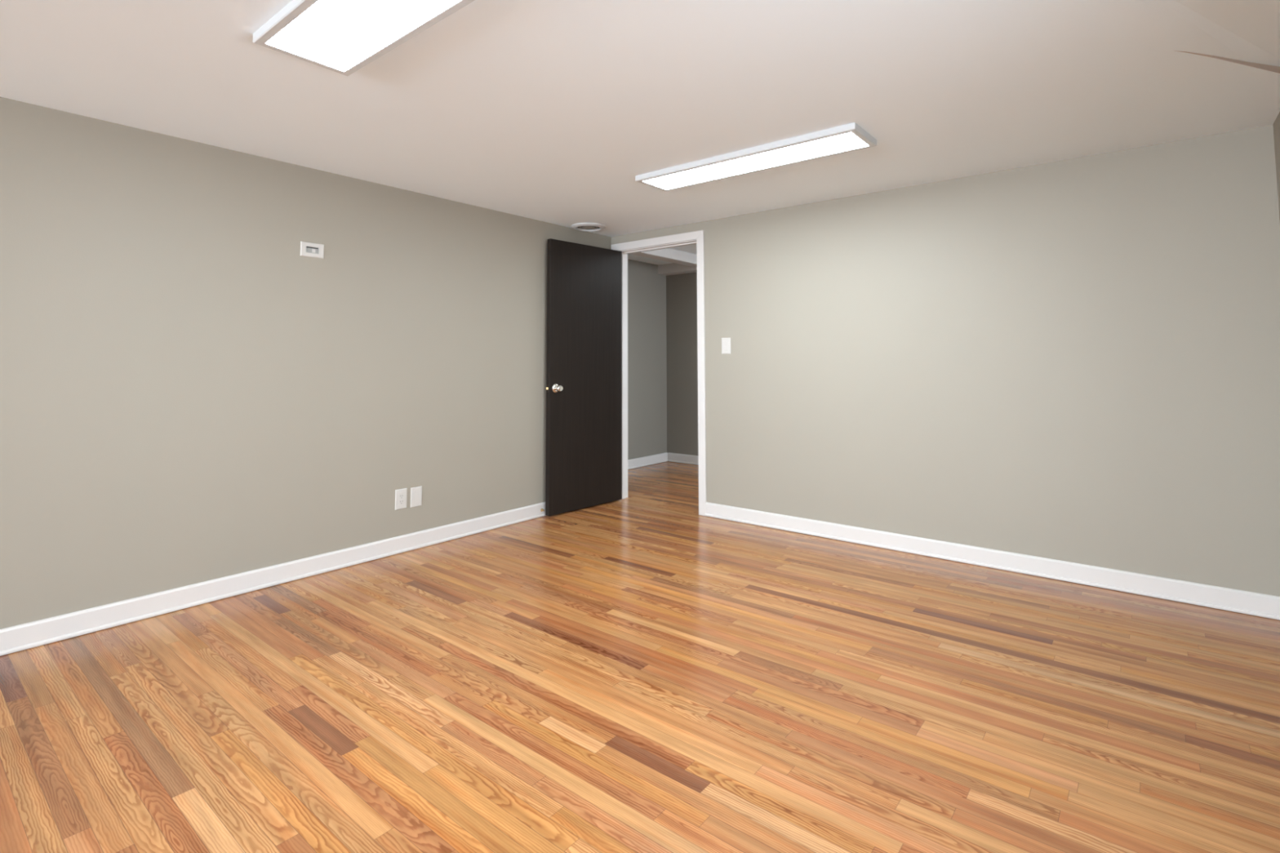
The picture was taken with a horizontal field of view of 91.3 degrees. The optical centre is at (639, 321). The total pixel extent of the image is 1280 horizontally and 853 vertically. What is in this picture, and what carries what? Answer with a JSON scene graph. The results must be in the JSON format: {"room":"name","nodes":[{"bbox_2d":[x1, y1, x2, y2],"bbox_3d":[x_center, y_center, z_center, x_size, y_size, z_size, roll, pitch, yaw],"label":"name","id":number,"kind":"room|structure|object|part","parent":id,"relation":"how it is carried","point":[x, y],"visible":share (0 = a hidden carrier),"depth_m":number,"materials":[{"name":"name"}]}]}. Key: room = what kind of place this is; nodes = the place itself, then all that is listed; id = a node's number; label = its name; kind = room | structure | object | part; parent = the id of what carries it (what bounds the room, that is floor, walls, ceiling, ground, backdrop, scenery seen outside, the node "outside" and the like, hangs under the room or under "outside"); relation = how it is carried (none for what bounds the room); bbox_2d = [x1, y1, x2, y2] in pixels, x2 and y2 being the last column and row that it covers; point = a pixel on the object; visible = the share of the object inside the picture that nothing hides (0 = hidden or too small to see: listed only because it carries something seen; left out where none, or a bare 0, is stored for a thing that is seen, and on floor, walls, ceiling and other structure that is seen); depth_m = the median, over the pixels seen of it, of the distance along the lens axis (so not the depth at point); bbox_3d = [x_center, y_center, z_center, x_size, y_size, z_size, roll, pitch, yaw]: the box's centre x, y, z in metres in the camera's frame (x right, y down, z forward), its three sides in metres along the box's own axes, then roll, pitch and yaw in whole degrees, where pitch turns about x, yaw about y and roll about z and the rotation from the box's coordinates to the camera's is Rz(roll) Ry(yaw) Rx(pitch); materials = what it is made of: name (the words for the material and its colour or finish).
{"room":"empty room","nodes":[
{"label":"empty room","id":0,"kind":"room"},
{"bbox_2d":[0,96,611,629],"bbox_3d":[-3.791,0.065,0.962,0.120,2.300,11.120,-3,-5,39],"label":"wall","id":1,"kind":"structure","parent":0,"point":[188,396],"depth_m":3.06,"materials":[{"name":"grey paint"}]},
{"bbox_2d":[0,502,546,656],"bbox_3d":[-3.696,1.143,0.896,0.020,0.096,11.000,-3,-5,39],"label":"baseboard","id":2,"kind":"structure","parent":1,"relation":"attached to","point":[20,637],"depth_m":3.01,"materials":[{"name":"white paint"}]},
{"bbox_2d":[300,241,324,258],"bbox_3d":[-1.772,-0.389,3.386,0.007,0.079,0.122,-3,-5,39],"label":"wall plate","id":3,"kind":"object","parent":1,"relation":"attached to","point":[307,249],"visible":1,"depth_m":3.38,"materials":[{"name":"white plastic"}]},
{"bbox_2d":[395,488,407,510],"bbox_3d":[-1.421,1.054,3.724,0.007,0.117,0.074,-3,-5,39],"label":"power outlet","id":4,"kind":"object","parent":1,"relation":"attached to","point":[401,494],"visible":1,"depth_m":3.72,"materials":[{"name":"white plastic"}]},
{"bbox_2d":[398,493,404,505],"bbox_3d":[-1.421,1.054,3.724,0.007,0.066,0.033,-3,-5,39],"label":"receptacle","id":5,"kind":"object","parent":4,"relation":"attached to","point":[401,495],"depth_m":3.72,"materials":[{"name":"grey plastic"}]},
{"bbox_2d":[410,486,422,507],"bbox_3d":[-1.358,1.063,3.801,0.007,0.117,0.074,-3,-5,39],"label":"blank wall plate","id":6,"kind":"object","parent":1,"relation":"attached to","point":[415,492],"visible":1,"depth_m":3.80,"materials":[{"name":"white plastic"}]},
{"bbox_2d":[0,461,1279,852],"bbox_3d":[-1.396,1.142,0.185,6.113,0.001,12.940,-3,-5,39],"label":"floor","id":7,"kind":"structure","parent":0,"point":[642,672],"depth_m":2.04,"materials":[{"name":"brown wood"}]},
{"bbox_2d":[0,0,1279,236],"bbox_3d":[-2.175,-1.080,-0.202,3.990,0.030,11.040,-3,-5,39],"label":"ceiling","id":8,"kind":"structure","parent":0,"point":[549,111],"depth_m":2.42,"materials":[{"name":"white paint"}]},
{"bbox_2d":[252,0,474,75],"bbox_3d":[-0.657,-0.931,1.735,1.260,0.030,0.310,-3,-5,39],"label":"recessed light","id":9,"kind":"object","parent":8,"relation":"in","point":[343,37],"visible":1,"depth_m":1.93,"materials":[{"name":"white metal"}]},
{"bbox_2d":[571,222,605,231],"bbox_3d":[-0.402,-0.737,4.882,0.266,0.018,0.266,-3,-5,39],"label":"ceiling vent","id":10,"kind":"object","parent":8,"relation":"in","point":[588,227],"visible":1,"depth_m":4.86,"materials":[{"name":"white metal"}]},
{"bbox_2d":[635,122,876,191],"bbox_3d":[0.552,-0.836,3.276,1.259,0.030,0.286,-3,-5,39],"label":"recessed light","id":11,"kind":"object","parent":8,"relation":"in","point":[850,137],"visible":1,"depth_m":3.17,"materials":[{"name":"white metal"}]},
{"bbox_2d":[627,259,666,459],"bbox_3d":[-0.286,0.390,6.534,0.120,2.342,1.965,-3,-5,39],"label":"wall","id":12,"kind":"structure","parent":0,"point":[646,288],"depth_m":6.88,"materials":[{"name":"grey paint"}]},
{"bbox_2d":[627,452,667,469],"bbox_3d":[-0.229,1.486,6.420,0.020,0.096,1.725,-3,-5,39],"label":"baseboard","id":13,"kind":"structure","parent":12,"relation":"attached to","point":[659,458],"depth_m":6.79,"materials":[{"name":"white paint"}]},
{"bbox_2d":[627,244,696,265],"bbox_3d":[2.085,-0.827,4.683,5.993,0.040,1.725,-3,-5,39],"label":"ceiling","id":14,"kind":"structure","parent":0,"point":[691,249],"depth_m":6.55,"materials":[{"name":"white paint"}]},
{"bbox_2d":[630,248,696,267],"bbox_3d":[0.218,-0.663,6.089,0.135,0.098,1.570,-3,-5,39],"label":"beam","id":15,"kind":"structure","parent":14,"relation":"attached to","point":[668,255],"depth_m":6.12,"materials":[{"name":"white paint"}]},
{"bbox_2d":[666,271,697,455],"bbox_3d":[2.669,0.306,5.328,5.993,2.342,0.120,-3,-5,39],"label":"wall","id":16,"kind":"structure","parent":0,"point":[681,289],"depth_m":7.03,"materials":[{"name":"grey paint"}]},
{"bbox_2d":[657,262,697,275],"bbox_3d":[2.580,-0.717,5.287,5.993,0.104,0.155,-3,-5,39],"label":"soffit","id":17,"kind":"structure","parent":16,"relation":"attached to","point":[672,268],"depth_m":6.98,"materials":[{"name":"white paint"}]},
{"bbox_2d":[667,453,697,465],"bbox_3d":[2.636,1.401,5.197,5.971,0.096,0.020,-3,-5,39],"label":"baseboard","id":18,"kind":"structure","parent":16,"relation":"attached to","point":[672,457],"depth_m":6.94,"materials":[{"name":"white paint"}]},
{"bbox_2d":[611,124,1279,596],"bbox_3d":[1.337,0.227,4.035,4.210,2.342,0.120,-3,-5,39],"label":"wall","id":19,"kind":"structure","parent":0,"point":[1077,360],"depth_m":3.36,"materials":[{"name":"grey paint"}]},
{"bbox_2d":[611,230,706,515],"bbox_3d":[0.160,0.385,4.972,0.926,2.111,0.136,-3,-5,39],"label":"door frame","id":20,"kind":"structure","parent":19,"relation":"attached to","point":[697,237],"depth_m":4.73,"materials":[{"name":"white paint"}]},
{"bbox_2d":[545,238,622,515],"bbox_3d":[-0.402,0.408,4.854,0.101,2.030,0.765,-4,-5,43],"label":"door","id":21,"kind":"structure","parent":20,"relation":"attached to","point":[584,468],"depth_m":4.83,"materials":[{"name":"black wood"}]},
{"bbox_3d":[-0.599,0.489,4.605,0.058,0.051,0.051,-4,-5,43],"label":"knob","id":22,"kind":"part","parent":21,"relation":"part of","materials":[{"name":"silver metal"}]},
{"bbox_3d":[0.119,-0.640,4.991,0.924,0.062,0.016,-3,-5,39],"label":"head casing","id":23,"kind":"part","parent":20,"relation":"part of","materials":[{"name":"white paint"}]},
{"bbox_3d":[0.457,0.365,4.654,0.062,2.110,0.016,-3,-5,39],"label":"casing","id":24,"kind":"part","parent":20,"relation":"part of","materials":[{"name":"white paint"}]},
{"bbox_2d":[721,337,730,354],"bbox_3d":[0.623,0.173,4.536,0.075,0.117,0.009,-3,-5,39],"label":"light switch","id":25,"kind":"object","parent":19,"relation":"attached to","point":[726,342],"visible":1,"depth_m":4.53,"materials":[{"name":"white plastic"}]},
{"bbox_2d":[705,502,1279,620],"bbox_3d":[1.658,1.303,3.618,3.036,0.096,0.020,-3,-5,39],"label":"baseboard","id":26,"kind":"structure","parent":19,"relation":"attached to","point":[1261,605],"depth_m":3.30,"materials":[{"name":"white paint"}]},
{"bbox_2d":[1272,111,1279,221],"bbox_3d":[-0.614,-0.107,-1.608,0.120,2.300,11.120,-3,-5,39],"label":"wall","id":27,"kind":"structure","parent":0,"point":[1276,124],"depth_m":2.75,"materials":[{"name":"grey paint"}]}
]}

